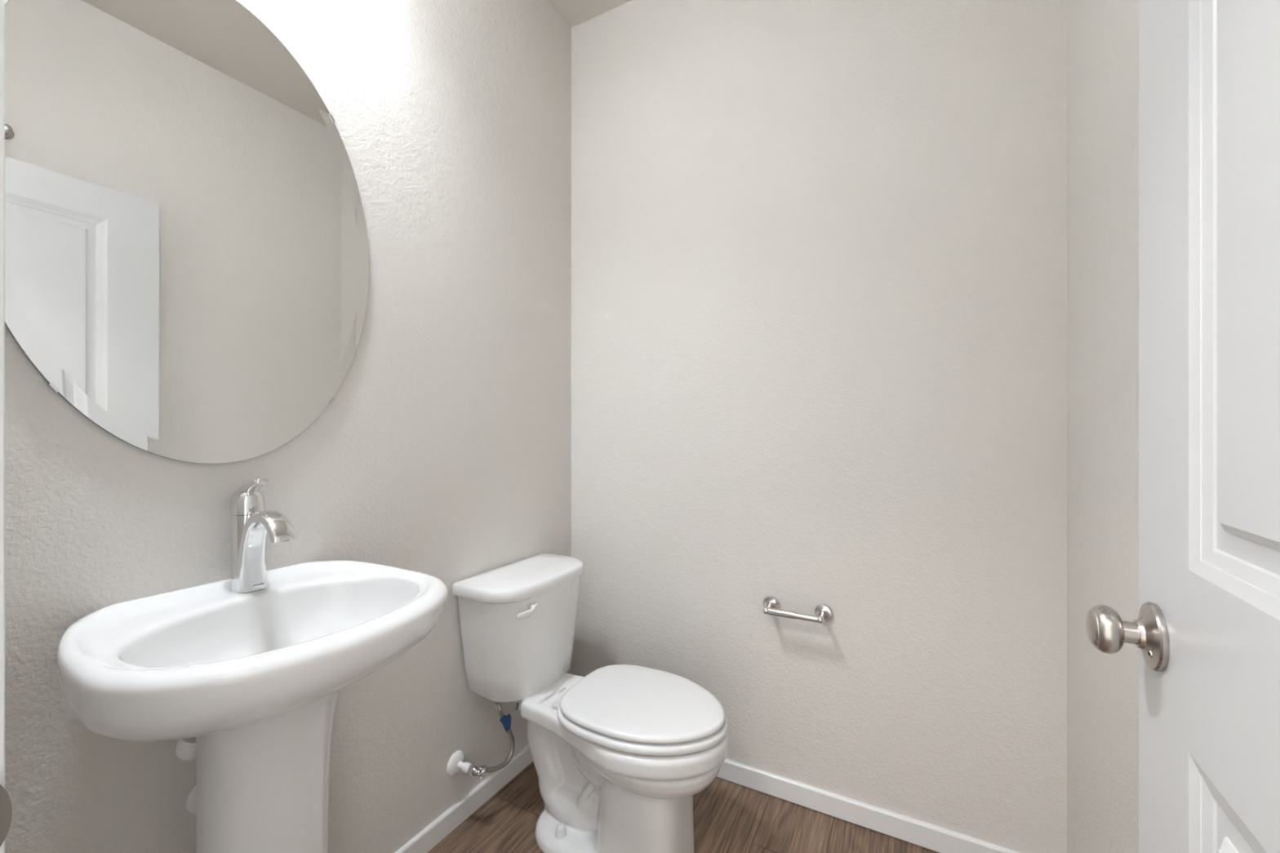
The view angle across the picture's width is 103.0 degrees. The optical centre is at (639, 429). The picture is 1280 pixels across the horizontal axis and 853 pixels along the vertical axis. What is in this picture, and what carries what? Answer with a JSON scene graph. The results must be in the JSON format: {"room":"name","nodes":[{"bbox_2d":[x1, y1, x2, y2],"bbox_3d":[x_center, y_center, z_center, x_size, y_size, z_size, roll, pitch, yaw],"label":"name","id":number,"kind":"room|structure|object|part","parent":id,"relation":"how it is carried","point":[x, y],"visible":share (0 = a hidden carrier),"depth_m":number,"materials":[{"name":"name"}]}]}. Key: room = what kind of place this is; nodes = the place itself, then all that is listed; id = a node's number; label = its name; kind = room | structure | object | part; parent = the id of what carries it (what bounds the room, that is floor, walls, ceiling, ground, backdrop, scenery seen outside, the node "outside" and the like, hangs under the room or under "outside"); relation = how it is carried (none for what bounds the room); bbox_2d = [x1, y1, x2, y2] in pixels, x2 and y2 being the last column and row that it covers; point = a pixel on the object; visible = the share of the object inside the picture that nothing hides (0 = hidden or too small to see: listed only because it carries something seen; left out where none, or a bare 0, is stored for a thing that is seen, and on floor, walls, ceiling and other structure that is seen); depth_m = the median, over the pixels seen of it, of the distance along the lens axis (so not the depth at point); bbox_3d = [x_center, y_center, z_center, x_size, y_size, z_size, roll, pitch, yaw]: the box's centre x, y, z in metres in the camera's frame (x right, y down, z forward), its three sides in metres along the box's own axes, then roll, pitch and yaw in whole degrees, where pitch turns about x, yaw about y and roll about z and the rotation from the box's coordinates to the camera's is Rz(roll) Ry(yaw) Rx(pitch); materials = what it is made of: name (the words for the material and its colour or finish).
{"room":"bathroom","nodes":[
{"label":"bathroom","id":0,"kind":"room"},
{"bbox_2d":[4,0,571,852],"bbox_3d":[-0.688,-0.206,1.341,0.120,2.731,1.782,0,0,28],"label":"wall","id":1,"kind":"structure","parent":0,"point":[442,451],"depth_m":1.30,"materials":[{"name":"grey paint"}]},
{"bbox_2d":[4,0,368,463],"bbox_3d":[-0.810,-0.390,0.978,0.010,0.912,0.609,0,0,28],"label":"oval mirror","id":2,"kind":"object","parent":1,"relation":"attached to","point":[187,254],"visible":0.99,"depth_m":0.92,"materials":[{"name":"clear glass"}]},
{"bbox_2d":[186,786,195,813],"bbox_3d":[-0.805,0.673,0.955,0.036,0.054,0.060,0,0,28],"label":"supply valve","id":3,"kind":"object","parent":1,"relation":"attached to","point":[191,799],"visible":0.05,"depth_m":0.93,"materials":[{"name":"white plastic"}]},
{"bbox_2d":[395,744,533,852],"bbox_3d":[-0.630,1.126,1.310,0.012,0.062,1.542,0,0,28],"label":"baseboard","id":4,"kind":"structure","parent":1,"relation":"attached to","point":[438,829],"depth_m":1.51,"materials":[{"name":"white paint"}]},
{"bbox_2d":[446,750,485,779],"bbox_3d":[-0.497,0.977,1.476,0.102,0.065,0.065,0,0,18],"label":"supply valve","id":5,"kind":"object","parent":1,"relation":"attached to","point":[456,763],"visible":1,"depth_m":1.47,"materials":[{"name":"white plastic"}]},
{"bbox_3d":[-0.457,0.991,1.461,0.015,0.024,0.025,0,0,28],"label":"valve handle","id":6,"kind":"part","parent":5,"relation":"part of","materials":[{"name":"silver metal"}]},
{"bbox_2d":[484,702,515,773],"bbox_3d":[-0.421,0.907,1.533,0.027,0.239,0.117,0,0,36],"label":"supply hose","id":7,"kind":"object","parent":5,"relation":"attached to","point":[505,721],"visible":0.85,"depth_m":1.54,"materials":[{"name":"silver metal"}]},
{"bbox_2d":[547,0,631,27],"bbox_3d":[0.032,-1.596,0.952,1.758,0.050,1.782,0,0,28],"label":"ceiling","id":8,"kind":"structure","parent":0,"point":[574,12],"depth_m":1.90,"materials":[{"name":"grey paint"}]},
{"bbox_2d":[427,761,939,852],"bbox_3d":[-0.172,1.185,0.573,1.758,0.050,2.644,0,0,28],"label":"floor","id":9,"kind":"structure","parent":0,"point":[729,816],"depth_m":1.48,"materials":[{"name":"brown wood"}]},
{"bbox_2d":[56,560,447,852],"bbox_3d":[-0.610,0.726,0.873,0.461,0.868,0.512,0,0,28],"label":"pedestal sink","id":10,"kind":"object","parent":9,"relation":"on","point":[257,677],"visible":0.98,"depth_m":0.82,"materials":[{"name":"white ceramic"}]},
{"bbox_2d":[175,737,195,760],"bbox_3d":[-0.755,0.515,0.899,0.182,0.117,0.072,0,0,6],"label":"trap","id":11,"kind":"object","parent":10,"relation":"attached to","point":[185,749],"visible":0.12,"depth_m":0.87,"materials":[{"name":"white plastic"}]},
{"bbox_2d":[56,560,447,741],"bbox_3d":[-0.610,0.381,0.873,0.461,0.178,0.512,0,0,28],"label":"basin","id":12,"kind":"object","parent":10,"relation":"in","point":[211,659],"depth_m":0.78,"materials":[{"name":"white ceramic"}]},
{"bbox_2d":[229,478,297,593],"bbox_3d":[-0.709,0.200,0.958,0.164,0.214,0.054,0,0,28],"label":"faucet","id":13,"kind":"object","parent":10,"relation":"on","point":[251,525],"visible":1,"depth_m":0.96,"materials":[{"name":"silver metal"}]},
{"bbox_3d":[-0.742,0.116,0.975,0.075,0.045,0.037,0,0,28],"label":"lever","id":14,"kind":"part","parent":13,"relation":"part of","materials":[{"name":"silver metal"}]},
{"bbox_3d":[-0.700,0.229,0.953,0.143,0.154,0.050,0,0,28],"label":"spout","id":15,"kind":"part","parent":13,"relation":"part of","materials":[{"name":"silver metal"}]},
{"bbox_2d":[452,553,728,852],"bbox_3d":[-0.109,0.800,1.471,0.765,0.721,0.424,0,0,28],"label":"toilet","id":16,"kind":"object","parent":9,"relation":"on","point":[620,753],"visible":1,"depth_m":1.41,"materials":[{"name":"white ceramic"}]},
{"bbox_3d":[-0.345,0.460,1.599,0.228,0.042,0.424,0,0,28],"label":"tank lid","id":17,"kind":"part","parent":16,"relation":"part of","materials":[{"name":"white ceramic"}]},
{"bbox_3d":[-0.346,0.630,1.599,0.216,0.308,0.406,0,0,28],"label":"tank","id":18,"kind":"part","parent":16,"relation":"part of","materials":[{"name":"white ceramic"}]},
{"bbox_3d":[-0.310,0.509,1.415,0.014,0.025,0.089,0,0,26],"label":"lever arm","id":19,"kind":"part","parent":16,"relation":"part of","materials":[{"name":"white plastic"}]},
{"bbox_3d":[-0.060,0.957,1.417,0.628,0.405,0.361,0,0,28],"label":"bowl","id":20,"kind":"part","parent":16,"relation":"part of","materials":[{"name":"white ceramic"}]},
{"bbox_3d":[0.015,0.760,1.376,0.452,0.021,0.356,0,0,28],"label":"seat","id":21,"kind":"part","parent":16,"relation":"part of","materials":[{"name":"white plastic"}]},
{"bbox_3d":[0.015,0.735,1.376,0.440,0.021,0.344,0,0,28],"label":"lid","id":22,"kind":"part","parent":16,"relation":"part of","materials":[{"name":"white plastic"}]},
{"bbox_2d":[571,0,1066,852],"bbox_3d":[0.427,-0.206,1.683,1.518,2.731,0.120,0,0,28],"label":"wall","id":23,"kind":"structure","parent":0,"point":[819,247],"depth_m":1.53,"materials":[{"name":"grey paint"}]},
{"bbox_2d":[762,595,833,623],"bbox_3d":[0.470,0.556,1.548,0.212,0.054,0.077,0,0,28],"label":"toilet paper holder","id":24,"kind":"object","parent":23,"relation":"attached to","point":[823,612],"visible":1,"depth_m":1.53,"materials":[{"name":"silver metal"}]},
{"bbox_3d":[0.406,0.556,1.595,0.054,0.054,0.056,0,0,28],"label":"post","id":25,"kind":"part","parent":24,"relation":"part of","materials":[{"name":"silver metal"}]},
{"bbox_3d":[0.545,0.556,1.520,0.054,0.054,0.056,0,0,28],"label":"post","id":26,"kind":"part","parent":24,"relation":"part of","materials":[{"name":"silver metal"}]},
{"bbox_2d":[716,758,1019,852],"bbox_3d":[0.396,1.126,1.626,1.495,0.062,0.012,0,0,28],"label":"baseboard","id":27,"kind":"structure","parent":23,"relation":"attached to","point":[941,840],"depth_m":1.49,"materials":[{"name":"white paint"}]},
{"bbox_2d":[1066,0,1138,852],"bbox_3d":[0.753,-0.206,0.563,0.120,2.731,1.782,0,0,28],"label":"wall","id":28,"kind":"structure","parent":0,"point":[1103,35],"depth_m":1.04,"materials":[{"name":"grey paint"}]},
{"bbox_2d":[1085,0,1279,852],"bbox_3d":[0.420,0.134,0.314,0.097,2.032,0.782,0,0,30],"label":"door","id":29,"kind":"structure","parent":28,"relation":"in","point":[1206,632],"depth_m":0.48,"materials":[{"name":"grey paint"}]},
{"bbox_3d":[0.554,0.238,0.607,0.031,0.055,0.055,0,0,30],"label":"knob","id":30,"kind":"part","parent":29,"relation":"part of","materials":[{"name":"silver metal"}]},
{"bbox_3d":[-0.362,-0.206,0.220,1.518,2.731,0.120,0,0,28],"label":"wall","id":31,"kind":"structure","parent":0,"visible":0},
{"bbox_2d":[0,0,4,852],"bbox_3d":[-0.474,0.095,0.285,0.075,2.130,0.138,0,0,28],"label":"door frame","id":32,"kind":"structure","parent":31,"relation":"attached to","point":[2,2],"depth_m":0.33,"materials":[{"name":"white paint"}]},
{"bbox_2d":[0,784,12,846],"bbox_3d":[-0.417,0.245,0.309,0.005,0.058,0.044,0,0,35],"label":"strike plate","id":33,"kind":"object","parent":31,"relation":"attached to","point":[6,808],"visible":1,"depth_m":0.32,"materials":[{"name":"grey metal"}]}
]}

